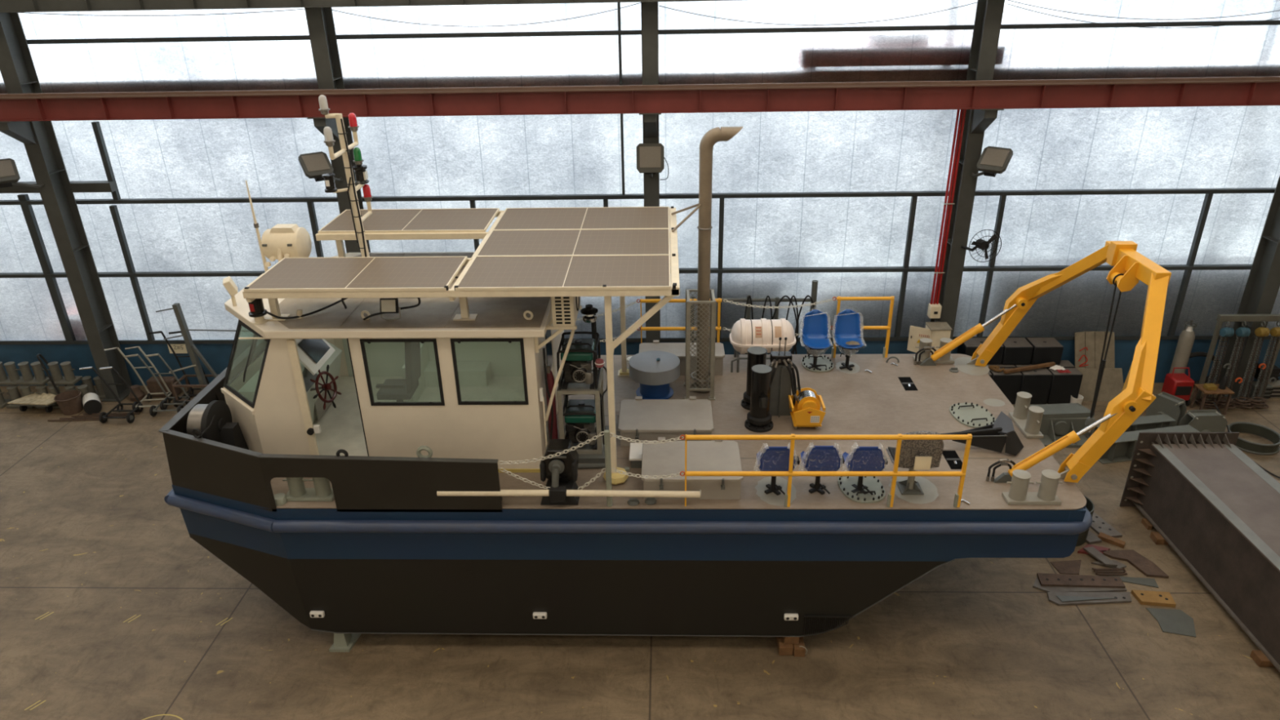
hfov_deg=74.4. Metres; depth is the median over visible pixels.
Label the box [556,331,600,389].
portable generator
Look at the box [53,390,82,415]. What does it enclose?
bucket
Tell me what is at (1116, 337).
trim
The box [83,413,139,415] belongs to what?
rod
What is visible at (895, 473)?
railing
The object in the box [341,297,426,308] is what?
power cable
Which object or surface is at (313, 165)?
floodlight
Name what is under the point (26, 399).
board
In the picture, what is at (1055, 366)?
rag
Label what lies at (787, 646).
block stack
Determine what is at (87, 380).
bollard
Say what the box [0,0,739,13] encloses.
beam
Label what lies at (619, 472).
chain
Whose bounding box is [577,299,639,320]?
chain
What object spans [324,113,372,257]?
mast
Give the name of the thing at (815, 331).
chair
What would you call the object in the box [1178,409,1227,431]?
box
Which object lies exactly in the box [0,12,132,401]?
steel column
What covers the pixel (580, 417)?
portable generator
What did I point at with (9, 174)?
floodlight
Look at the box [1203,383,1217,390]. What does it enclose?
box
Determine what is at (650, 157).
floodlight
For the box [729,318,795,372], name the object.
raft
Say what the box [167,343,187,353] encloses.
paper sign
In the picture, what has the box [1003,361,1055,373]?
wooden beam
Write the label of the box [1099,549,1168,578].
steel plate
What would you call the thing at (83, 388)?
bollard
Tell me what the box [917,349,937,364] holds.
hose
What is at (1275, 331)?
chain hoist
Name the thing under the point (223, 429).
roller
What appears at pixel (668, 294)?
panel frame
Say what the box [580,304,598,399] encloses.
exhaust pipe
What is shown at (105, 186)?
beam
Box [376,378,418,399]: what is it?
seat cushion
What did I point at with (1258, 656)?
packing timber
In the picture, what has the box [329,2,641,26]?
wire
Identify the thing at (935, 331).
machine
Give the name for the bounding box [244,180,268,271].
whip antenna
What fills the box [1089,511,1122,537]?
metal plate
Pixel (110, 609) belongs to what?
floor
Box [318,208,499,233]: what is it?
module
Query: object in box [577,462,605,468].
bar
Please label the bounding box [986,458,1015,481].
hose
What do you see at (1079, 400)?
pail
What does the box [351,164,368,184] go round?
lantern
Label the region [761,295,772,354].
hose
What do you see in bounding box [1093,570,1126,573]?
bracket
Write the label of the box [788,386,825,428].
winch
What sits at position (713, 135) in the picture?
exhaust pipe
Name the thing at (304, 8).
wire
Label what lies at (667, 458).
deck hatch
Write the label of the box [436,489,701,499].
pipe
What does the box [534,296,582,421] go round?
air conditioner
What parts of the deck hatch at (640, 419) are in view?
lid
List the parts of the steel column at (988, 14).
stiffener plate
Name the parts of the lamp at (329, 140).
globe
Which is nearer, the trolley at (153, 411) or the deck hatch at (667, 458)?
the deck hatch at (667, 458)
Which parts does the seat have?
armrest, seat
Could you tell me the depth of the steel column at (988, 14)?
16.10 m
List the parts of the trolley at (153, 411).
trolley frame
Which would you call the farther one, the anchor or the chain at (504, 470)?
the anchor
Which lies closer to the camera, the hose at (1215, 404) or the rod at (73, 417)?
the hose at (1215, 404)
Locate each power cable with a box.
[264,297,347,319]
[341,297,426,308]
[363,312,382,319]
[400,297,420,309]
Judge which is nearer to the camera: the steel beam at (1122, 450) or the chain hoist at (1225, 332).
the steel beam at (1122, 450)
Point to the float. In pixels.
(599, 362)
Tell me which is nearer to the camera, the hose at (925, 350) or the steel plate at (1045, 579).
the steel plate at (1045, 579)
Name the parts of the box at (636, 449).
lid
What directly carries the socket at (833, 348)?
attached to the railing at (838, 299)
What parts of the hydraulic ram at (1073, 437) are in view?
ram rod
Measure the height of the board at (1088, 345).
1.280 m
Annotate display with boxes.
[294,338,334,377]
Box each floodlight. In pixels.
[0,158,44,187]
[222,275,237,306]
[297,151,342,182]
[636,142,664,177]
[970,146,1013,177]
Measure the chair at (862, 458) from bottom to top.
0.818 m
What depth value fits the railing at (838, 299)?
14.21 m
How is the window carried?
in the wall
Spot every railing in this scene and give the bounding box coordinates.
[636,297,721,343]
[680,433,972,507]
[830,296,894,357]
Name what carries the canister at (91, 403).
on the floor
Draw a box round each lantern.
[245,298,267,324]
[321,173,337,192]
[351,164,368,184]
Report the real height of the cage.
1.640 m
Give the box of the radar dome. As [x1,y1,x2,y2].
[261,223,311,266]
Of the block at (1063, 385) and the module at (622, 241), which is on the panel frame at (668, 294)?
the module at (622, 241)
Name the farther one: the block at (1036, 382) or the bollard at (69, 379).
the bollard at (69, 379)
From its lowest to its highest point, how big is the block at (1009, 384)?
0.707 m
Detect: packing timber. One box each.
[1150,532,1168,544]
[1249,649,1275,666]
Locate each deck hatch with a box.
[617,395,713,446]
[639,340,724,375]
[640,437,742,499]
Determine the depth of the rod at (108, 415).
18.01 m
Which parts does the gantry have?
leg, leg, leg, leg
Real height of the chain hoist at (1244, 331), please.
1.894 m
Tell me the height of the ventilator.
0.610 m
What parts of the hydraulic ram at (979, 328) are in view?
ram rod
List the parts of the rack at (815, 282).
post, post, post, post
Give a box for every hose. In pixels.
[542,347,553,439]
[600,365,607,444]
[744,295,753,319]
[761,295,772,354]
[770,360,778,384]
[772,295,797,354]
[782,359,797,400]
[786,295,798,354]
[786,358,800,394]
[789,360,796,412]
[795,295,814,354]
[914,346,936,364]
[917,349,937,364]
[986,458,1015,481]
[990,462,1011,481]
[1213,402,1279,478]
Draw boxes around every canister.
[81,392,102,414]
[729,318,795,354]
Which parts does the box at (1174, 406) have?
web plate, cheek plate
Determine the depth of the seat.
12.35 m
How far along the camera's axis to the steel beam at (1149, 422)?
16.50 m
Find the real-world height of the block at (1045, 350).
0.417 m
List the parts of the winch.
rail, plate, bed plate, plate, notice plate, rail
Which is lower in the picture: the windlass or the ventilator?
the windlass
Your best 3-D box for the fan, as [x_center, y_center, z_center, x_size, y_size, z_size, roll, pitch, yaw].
[6.556,-2.293,16.266,0.630,0.630,0.789,0,25,2]
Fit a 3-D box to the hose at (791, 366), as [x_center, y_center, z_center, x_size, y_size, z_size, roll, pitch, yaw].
[2.236,0.392,12.446,0.080,0.792,0.166,-16,29,-29]
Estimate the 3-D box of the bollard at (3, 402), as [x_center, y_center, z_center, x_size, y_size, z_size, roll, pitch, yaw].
[-14.234,0.788,18.508,0.600,0.455,0.340,0,25,2]
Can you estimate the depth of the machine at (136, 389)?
18.62 m
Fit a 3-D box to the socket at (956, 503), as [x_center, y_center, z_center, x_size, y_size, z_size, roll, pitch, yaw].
[3.942,1.750,10.512,0.030,0.180,0.050,0,25,2]
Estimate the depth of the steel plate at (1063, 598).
12.38 m
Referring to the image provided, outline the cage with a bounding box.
[684,288,715,399]
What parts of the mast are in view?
bracket arm, bracket arm, bracket arm, bracket arm, bracket arm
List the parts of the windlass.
motor arm, plate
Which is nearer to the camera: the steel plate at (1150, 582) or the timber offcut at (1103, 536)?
the steel plate at (1150, 582)
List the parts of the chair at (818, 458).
seat, adjust lever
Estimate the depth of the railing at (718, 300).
14.33 m
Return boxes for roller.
[186,400,248,449]
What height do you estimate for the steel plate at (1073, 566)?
0.012 m
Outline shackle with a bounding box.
[960,498,970,504]
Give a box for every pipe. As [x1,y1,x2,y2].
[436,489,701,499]
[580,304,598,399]
[671,126,742,392]
[741,346,767,410]
[744,364,773,432]
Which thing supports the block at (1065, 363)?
on the floor
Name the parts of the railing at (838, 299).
rail post, rail post, rail post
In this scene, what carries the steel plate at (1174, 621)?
on the floor
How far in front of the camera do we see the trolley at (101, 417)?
17.96 m
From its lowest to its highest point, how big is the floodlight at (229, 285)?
0.388 m
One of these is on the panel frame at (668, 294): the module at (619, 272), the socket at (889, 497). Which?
the module at (619, 272)
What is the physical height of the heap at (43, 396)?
0.084 m
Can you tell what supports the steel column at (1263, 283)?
on the floor
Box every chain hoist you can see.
[1195,320,1234,408]
[1211,320,1250,408]
[1231,320,1270,408]
[1244,320,1279,408]
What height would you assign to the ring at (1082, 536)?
0.620 m
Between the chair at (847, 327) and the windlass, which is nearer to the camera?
the windlass
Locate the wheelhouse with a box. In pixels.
[220,251,564,472]
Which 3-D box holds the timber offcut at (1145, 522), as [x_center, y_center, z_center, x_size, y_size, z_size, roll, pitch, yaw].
[8.409,2.720,13.982,0.070,0.080,0.200,0,25,2]
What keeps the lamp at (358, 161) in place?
on the mast
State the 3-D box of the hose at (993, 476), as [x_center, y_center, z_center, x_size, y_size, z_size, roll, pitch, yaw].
[4.755,1.456,10.988,0.323,0.280,0.050,1,25,4]
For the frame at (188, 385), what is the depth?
18.26 m
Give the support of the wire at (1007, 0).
hanging from the steel column at (1263, 283)
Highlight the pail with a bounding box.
[1070,394,1083,404]
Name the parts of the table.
leg, leg, leg, leg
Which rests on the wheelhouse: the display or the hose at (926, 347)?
the display
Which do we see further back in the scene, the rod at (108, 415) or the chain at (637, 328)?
the rod at (108, 415)
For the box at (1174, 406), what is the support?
on the floor
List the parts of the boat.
bulwark plate, bulwark plate, bulwark plate, rub rail, handle, handle, handle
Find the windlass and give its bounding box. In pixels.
[539,439,579,505]
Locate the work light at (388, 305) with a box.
[379,297,400,319]
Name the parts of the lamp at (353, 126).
lamp globe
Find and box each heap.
[31,392,56,399]
[988,364,1004,372]
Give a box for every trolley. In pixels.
[11,354,66,412]
[79,366,143,422]
[103,345,173,412]
[124,353,191,416]
[148,330,209,407]
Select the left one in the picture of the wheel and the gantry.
the wheel
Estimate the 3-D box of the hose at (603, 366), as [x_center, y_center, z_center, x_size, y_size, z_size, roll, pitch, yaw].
[-0.479,0.603,11.333,0.160,1.259,0.042,12,28,26]
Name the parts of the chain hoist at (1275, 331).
load chain, load chain, load chain, load chain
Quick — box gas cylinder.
[1168,320,1196,373]
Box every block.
[956,337,1004,364]
[986,363,1015,368]
[988,368,1022,404]
[1001,337,1033,364]
[1013,363,1045,368]
[1019,368,1053,404]
[1026,337,1063,364]
[1045,360,1075,368]
[1046,368,1083,404]
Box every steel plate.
[1032,578,1126,592]
[1036,573,1125,587]
[1047,591,1131,605]
[1049,560,1080,574]
[1056,595,1115,602]
[1077,544,1110,554]
[1083,546,1117,566]
[1091,560,1126,568]
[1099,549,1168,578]
[1106,575,1158,587]
[1146,607,1195,637]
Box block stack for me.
[776,636,807,656]
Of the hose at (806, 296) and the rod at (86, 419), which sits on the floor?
the rod at (86, 419)
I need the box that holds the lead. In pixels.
[660,158,668,180]
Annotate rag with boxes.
[1048,364,1065,369]
[1057,369,1071,373]
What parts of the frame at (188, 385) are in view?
leg, leg, frame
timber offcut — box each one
[1097,532,1125,547]
[1141,518,1152,529]
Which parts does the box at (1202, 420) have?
cheek plate, web plate, cheek plate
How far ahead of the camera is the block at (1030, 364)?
17.96 m
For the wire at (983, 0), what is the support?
attached to the steel column at (649, 10)
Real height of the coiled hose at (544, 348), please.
1.704 m
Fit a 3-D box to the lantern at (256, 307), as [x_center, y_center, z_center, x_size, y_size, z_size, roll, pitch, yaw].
[-4.875,-0.663,10.725,0.218,0.370,0.220,0,25,2]
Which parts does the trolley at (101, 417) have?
trolley frame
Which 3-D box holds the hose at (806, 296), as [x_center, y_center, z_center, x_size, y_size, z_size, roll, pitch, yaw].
[3.450,-0.597,17.581,0.449,1.579,0.118,0,25,2]
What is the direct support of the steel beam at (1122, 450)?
on the floor
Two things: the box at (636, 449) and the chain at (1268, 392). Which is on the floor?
the chain at (1268, 392)
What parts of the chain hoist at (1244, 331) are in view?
load chain, load chain, load chain, load chain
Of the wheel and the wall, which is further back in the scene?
the wall
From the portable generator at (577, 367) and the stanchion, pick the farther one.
the portable generator at (577, 367)
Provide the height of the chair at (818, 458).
0.818 m
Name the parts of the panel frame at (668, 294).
post arm, short post, short post, post arm, short post, tall post, tall post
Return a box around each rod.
[47,418,103,421]
[59,417,98,419]
[71,414,126,417]
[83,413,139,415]
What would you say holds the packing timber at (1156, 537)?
on the floor
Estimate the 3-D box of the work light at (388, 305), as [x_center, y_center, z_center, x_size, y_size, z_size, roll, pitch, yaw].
[-3.174,-0.646,10.694,0.261,0.284,0.118,0,25,2]
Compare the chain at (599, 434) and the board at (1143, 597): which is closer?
the chain at (599, 434)
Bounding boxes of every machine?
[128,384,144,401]
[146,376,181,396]
[1161,367,1194,405]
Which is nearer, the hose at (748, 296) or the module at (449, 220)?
the module at (449, 220)
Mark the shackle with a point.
(962, 500)
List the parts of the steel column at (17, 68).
stiffener plate, plate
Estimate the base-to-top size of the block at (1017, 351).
0.417 m
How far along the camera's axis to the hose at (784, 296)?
17.40 m
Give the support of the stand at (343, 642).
on the floor
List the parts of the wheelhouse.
knee sill, sliding door, dash panel, console door, lining panel, handrail, door pane, aft door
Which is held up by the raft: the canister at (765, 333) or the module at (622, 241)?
the canister at (765, 333)
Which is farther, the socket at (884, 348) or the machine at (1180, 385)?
the machine at (1180, 385)
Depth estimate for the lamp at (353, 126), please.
11.29 m
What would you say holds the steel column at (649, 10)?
on the floor
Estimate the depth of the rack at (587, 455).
11.55 m
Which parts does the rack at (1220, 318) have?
leg, leg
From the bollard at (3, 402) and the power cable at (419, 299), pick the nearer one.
the power cable at (419, 299)
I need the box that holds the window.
[0,0,1279,342]
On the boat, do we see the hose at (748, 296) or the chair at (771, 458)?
the chair at (771, 458)
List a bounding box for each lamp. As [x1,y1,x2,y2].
[318,94,329,115]
[323,126,335,146]
[348,112,359,132]
[353,146,364,165]
[362,183,373,201]
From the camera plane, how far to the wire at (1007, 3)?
14.86 m
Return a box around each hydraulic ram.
[920,304,1016,365]
[993,413,1117,482]
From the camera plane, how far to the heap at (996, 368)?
17.71 m
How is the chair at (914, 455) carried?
on the boat
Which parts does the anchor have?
fluke plate, fluke plate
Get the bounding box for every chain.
[497,431,604,464]
[499,467,550,489]
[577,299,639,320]
[577,467,605,489]
[600,328,639,342]
[609,432,683,444]
[611,467,683,479]
[722,326,833,336]
[723,297,835,308]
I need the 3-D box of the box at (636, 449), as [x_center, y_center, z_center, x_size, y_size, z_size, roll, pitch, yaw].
[-0.014,1.329,11.579,0.370,0.160,0.480,0,25,2]
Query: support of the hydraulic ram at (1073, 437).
on the boat
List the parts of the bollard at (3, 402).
post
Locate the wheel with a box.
[310,364,341,409]
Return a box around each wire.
[16,8,310,16]
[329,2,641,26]
[658,0,984,25]
[1007,0,1279,19]
[1007,3,1279,28]
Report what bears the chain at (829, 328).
hanging from the railing at (838, 299)
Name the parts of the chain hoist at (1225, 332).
load chain, load chain, load chain, load chain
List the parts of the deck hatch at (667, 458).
lid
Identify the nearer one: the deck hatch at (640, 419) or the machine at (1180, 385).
the deck hatch at (640, 419)
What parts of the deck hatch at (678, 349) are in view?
lid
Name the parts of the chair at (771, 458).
seat, adjust lever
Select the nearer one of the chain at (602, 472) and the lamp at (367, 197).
the chain at (602, 472)
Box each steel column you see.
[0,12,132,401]
[304,7,370,253]
[639,1,661,342]
[934,0,1004,339]
[1216,175,1279,399]
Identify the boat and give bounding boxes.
[158,337,1092,636]
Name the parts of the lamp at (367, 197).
lamp globe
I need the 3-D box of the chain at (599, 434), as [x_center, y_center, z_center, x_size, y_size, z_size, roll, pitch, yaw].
[-1.089,1.081,10.332,1.330,0.448,0.054,-1,25,0]
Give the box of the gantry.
[965,240,1171,482]
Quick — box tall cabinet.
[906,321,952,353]
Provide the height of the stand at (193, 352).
2.264 m
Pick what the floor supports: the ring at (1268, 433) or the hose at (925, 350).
the ring at (1268, 433)
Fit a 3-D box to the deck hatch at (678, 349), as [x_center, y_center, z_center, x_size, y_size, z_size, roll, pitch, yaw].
[0.696,-0.026,14.157,1.420,0.390,0.645,0,25,2]
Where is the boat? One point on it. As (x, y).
(346, 544)
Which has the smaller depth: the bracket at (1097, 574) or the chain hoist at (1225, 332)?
the bracket at (1097, 574)
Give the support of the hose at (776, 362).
attached to the stand at (780, 386)
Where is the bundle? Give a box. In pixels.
[845,340,860,345]
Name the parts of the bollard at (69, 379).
post, post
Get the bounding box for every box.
[625,442,642,471]
[927,302,942,322]
[1145,391,1186,426]
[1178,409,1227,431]
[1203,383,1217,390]
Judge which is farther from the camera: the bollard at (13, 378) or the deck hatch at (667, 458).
the bollard at (13, 378)
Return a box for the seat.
[375,342,421,401]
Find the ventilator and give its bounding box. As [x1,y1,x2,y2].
[629,351,679,399]
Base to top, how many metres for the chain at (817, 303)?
0.197 m
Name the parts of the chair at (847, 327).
mount plate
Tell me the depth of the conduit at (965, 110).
16.25 m
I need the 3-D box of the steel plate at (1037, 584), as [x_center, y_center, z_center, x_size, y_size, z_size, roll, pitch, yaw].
[6.595,3.400,12.669,1.380,0.030,0.310,0,25,2]
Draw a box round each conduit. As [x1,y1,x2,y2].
[929,109,959,304]
[933,109,963,304]
[936,109,966,304]
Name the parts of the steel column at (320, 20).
stiffener plate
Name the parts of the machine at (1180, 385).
handle, panel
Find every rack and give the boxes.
[556,367,608,463]
[689,280,817,354]
[1194,314,1279,402]
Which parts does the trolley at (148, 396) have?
trolley frame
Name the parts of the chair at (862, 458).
seat, adjust lever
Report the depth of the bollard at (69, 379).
18.38 m
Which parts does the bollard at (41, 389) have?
post, post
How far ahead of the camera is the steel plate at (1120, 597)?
12.42 m
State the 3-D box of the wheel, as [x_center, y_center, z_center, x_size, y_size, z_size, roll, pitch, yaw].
[-4.489,0.387,12.061,0.489,0.666,0.506,-17,29,-30]
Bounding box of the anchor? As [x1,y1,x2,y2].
[940,411,1023,455]
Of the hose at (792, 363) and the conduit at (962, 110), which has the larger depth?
the conduit at (962, 110)
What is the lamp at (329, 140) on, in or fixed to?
on the mast
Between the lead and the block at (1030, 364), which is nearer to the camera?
the lead
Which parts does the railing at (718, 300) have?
rail post, rail post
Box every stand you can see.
[155,302,249,390]
[328,633,361,652]
[768,337,791,417]
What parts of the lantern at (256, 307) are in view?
stem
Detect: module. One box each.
[243,256,467,292]
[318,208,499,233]
[455,254,671,290]
[475,228,670,256]
[492,206,669,230]
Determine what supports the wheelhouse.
on the boat
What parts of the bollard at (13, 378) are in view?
post, post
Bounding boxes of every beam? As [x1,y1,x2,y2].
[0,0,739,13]
[0,75,1279,121]
[0,180,117,193]
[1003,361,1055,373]
[1087,413,1175,438]
[1097,424,1199,464]
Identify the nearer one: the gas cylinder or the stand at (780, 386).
the stand at (780, 386)
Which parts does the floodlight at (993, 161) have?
led glass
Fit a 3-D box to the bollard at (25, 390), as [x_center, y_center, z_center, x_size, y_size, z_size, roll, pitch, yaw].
[-13.565,0.785,18.487,0.600,0.455,0.340,0,25,2]
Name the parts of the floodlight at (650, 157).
led glass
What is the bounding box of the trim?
[0,335,1275,344]
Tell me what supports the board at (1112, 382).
on the floor
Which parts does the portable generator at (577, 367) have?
frame rail, frame rail, tank, fuel tank, frame rail, frame rail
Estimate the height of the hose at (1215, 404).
0.616 m
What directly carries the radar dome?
on the wheelhouse
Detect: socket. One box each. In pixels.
[784,493,787,506]
[831,346,834,357]
[882,346,885,357]
[886,493,891,507]
[953,493,959,507]
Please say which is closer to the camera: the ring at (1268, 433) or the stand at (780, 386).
the stand at (780, 386)
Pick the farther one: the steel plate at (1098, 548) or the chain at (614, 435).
the steel plate at (1098, 548)
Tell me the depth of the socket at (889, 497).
10.52 m
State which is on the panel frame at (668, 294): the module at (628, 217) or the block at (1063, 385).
the module at (628, 217)
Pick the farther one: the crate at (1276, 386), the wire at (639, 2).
the crate at (1276, 386)
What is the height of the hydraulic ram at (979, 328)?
1.179 m
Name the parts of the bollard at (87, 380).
post, post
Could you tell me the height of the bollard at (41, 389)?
0.455 m
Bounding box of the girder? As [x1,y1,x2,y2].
[1119,431,1279,671]
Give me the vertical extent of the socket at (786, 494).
0.180 m
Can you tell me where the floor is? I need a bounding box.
[0,382,1279,719]
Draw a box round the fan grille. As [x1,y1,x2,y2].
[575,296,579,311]
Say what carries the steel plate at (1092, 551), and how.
on the steel plate at (1098, 548)
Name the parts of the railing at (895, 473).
rail post, rail post, rail post, rail post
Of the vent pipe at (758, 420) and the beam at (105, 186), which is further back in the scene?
the beam at (105, 186)
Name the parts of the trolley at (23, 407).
push handle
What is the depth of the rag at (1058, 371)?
17.63 m
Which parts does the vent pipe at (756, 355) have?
pipe lid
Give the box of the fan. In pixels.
[960,229,1001,262]
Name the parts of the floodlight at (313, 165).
led glass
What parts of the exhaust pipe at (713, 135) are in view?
stay rod, stay rod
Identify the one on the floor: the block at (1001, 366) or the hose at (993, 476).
the block at (1001, 366)
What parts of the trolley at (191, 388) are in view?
trolley frame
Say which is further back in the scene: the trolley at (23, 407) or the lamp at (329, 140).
the trolley at (23, 407)
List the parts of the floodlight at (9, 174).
led glass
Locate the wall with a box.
[0,339,1279,386]
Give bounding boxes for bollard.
[0,361,22,385]
[0,388,11,408]
[6,385,34,408]
[17,361,53,385]
[35,384,62,408]
[47,361,82,385]
[64,384,91,408]
[80,375,106,399]
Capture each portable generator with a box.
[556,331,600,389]
[562,393,602,449]
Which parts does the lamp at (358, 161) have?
lamp globe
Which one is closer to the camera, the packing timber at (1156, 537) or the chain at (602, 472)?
the chain at (602, 472)
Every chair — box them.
[755,443,799,495]
[799,309,832,369]
[800,442,844,494]
[831,309,864,370]
[842,444,888,494]
[885,431,943,494]
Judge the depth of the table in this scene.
17.22 m
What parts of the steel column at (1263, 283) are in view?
plate, stiffener plate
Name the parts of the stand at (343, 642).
post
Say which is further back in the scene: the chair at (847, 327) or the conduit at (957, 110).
the conduit at (957, 110)
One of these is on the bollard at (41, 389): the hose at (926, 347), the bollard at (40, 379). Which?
the bollard at (40, 379)
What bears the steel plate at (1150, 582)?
on the floor
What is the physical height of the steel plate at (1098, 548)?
0.040 m
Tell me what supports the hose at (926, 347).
attached to the hydraulic ram at (979, 328)
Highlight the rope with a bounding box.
[1084,273,1124,432]
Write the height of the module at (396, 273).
0.035 m
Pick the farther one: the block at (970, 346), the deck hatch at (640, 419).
the block at (970, 346)
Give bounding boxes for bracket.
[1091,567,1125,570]
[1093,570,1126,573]
[1095,573,1127,575]
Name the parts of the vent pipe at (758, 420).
pipe lid, spout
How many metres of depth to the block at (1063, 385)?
17.66 m
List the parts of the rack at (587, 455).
rack leg, shelf frame, shelf frame, plate, rack leg, rack leg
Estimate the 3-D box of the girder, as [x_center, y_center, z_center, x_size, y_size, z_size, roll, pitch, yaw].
[8.939,3.613,10.450,1.600,1.460,8.280,0,25,2]
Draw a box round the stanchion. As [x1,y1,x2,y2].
[604,430,612,506]
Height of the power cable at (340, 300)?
0.132 m
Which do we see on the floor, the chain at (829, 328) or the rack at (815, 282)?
the rack at (815, 282)
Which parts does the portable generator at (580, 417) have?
frame rail, fuel tank, tank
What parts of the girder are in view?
plate, plate, plate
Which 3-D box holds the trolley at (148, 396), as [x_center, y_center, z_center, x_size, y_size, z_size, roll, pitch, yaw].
[-10.904,0.423,18.190,1.319,1.272,0.785,0,25,2]
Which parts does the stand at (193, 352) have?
rail, rail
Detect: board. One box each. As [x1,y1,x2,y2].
[7,392,55,404]
[1074,331,1115,368]
[1076,368,1123,400]
[1131,589,1176,607]
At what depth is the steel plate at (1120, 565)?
13.09 m
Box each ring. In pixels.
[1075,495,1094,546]
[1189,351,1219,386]
[1227,422,1279,454]
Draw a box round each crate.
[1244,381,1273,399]
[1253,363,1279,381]
[1267,379,1279,398]
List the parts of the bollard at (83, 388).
post, post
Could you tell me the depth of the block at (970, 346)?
17.94 m
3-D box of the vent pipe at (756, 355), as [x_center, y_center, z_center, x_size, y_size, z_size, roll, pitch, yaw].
[1.761,0.278,12.846,0.419,0.924,0.441,16,30,31]
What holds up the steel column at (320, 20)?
on the floor
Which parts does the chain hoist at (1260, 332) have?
load chain, load chain, load chain, load chain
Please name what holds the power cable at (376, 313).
attached to the work light at (388, 305)
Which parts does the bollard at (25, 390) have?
post, post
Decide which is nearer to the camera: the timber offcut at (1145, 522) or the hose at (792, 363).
the hose at (792, 363)
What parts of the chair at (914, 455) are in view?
foot plate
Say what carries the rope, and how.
hanging from the gantry
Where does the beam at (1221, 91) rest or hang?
on the steel column at (1263, 283)
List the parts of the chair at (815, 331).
mount plate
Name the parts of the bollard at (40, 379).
post, post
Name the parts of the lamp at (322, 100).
globe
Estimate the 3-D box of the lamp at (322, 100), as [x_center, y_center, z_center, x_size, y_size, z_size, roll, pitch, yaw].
[-4.042,-3.261,10.769,0.138,0.245,0.140,0,25,2]
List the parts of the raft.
label panel, label panel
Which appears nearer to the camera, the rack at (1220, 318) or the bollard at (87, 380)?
the rack at (1220, 318)
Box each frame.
[172,373,219,405]
[242,206,679,484]
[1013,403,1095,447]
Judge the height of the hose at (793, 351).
1.378 m
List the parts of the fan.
fan arm, fan blade, fan motor, fan blade, fan blade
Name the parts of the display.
display glass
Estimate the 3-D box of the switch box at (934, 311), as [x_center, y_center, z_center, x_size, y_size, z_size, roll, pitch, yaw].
[6.022,-0.871,17.224,0.264,0.552,0.200,0,25,2]
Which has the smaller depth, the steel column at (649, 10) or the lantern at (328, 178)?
the lantern at (328, 178)
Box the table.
[1189,383,1235,414]
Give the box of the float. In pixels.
[594,358,604,368]
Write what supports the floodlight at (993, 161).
attached to the steel column at (988, 14)
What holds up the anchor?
on the boat
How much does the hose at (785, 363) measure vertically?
0.621 m
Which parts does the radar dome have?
control knob, control knob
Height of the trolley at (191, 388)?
1.522 m

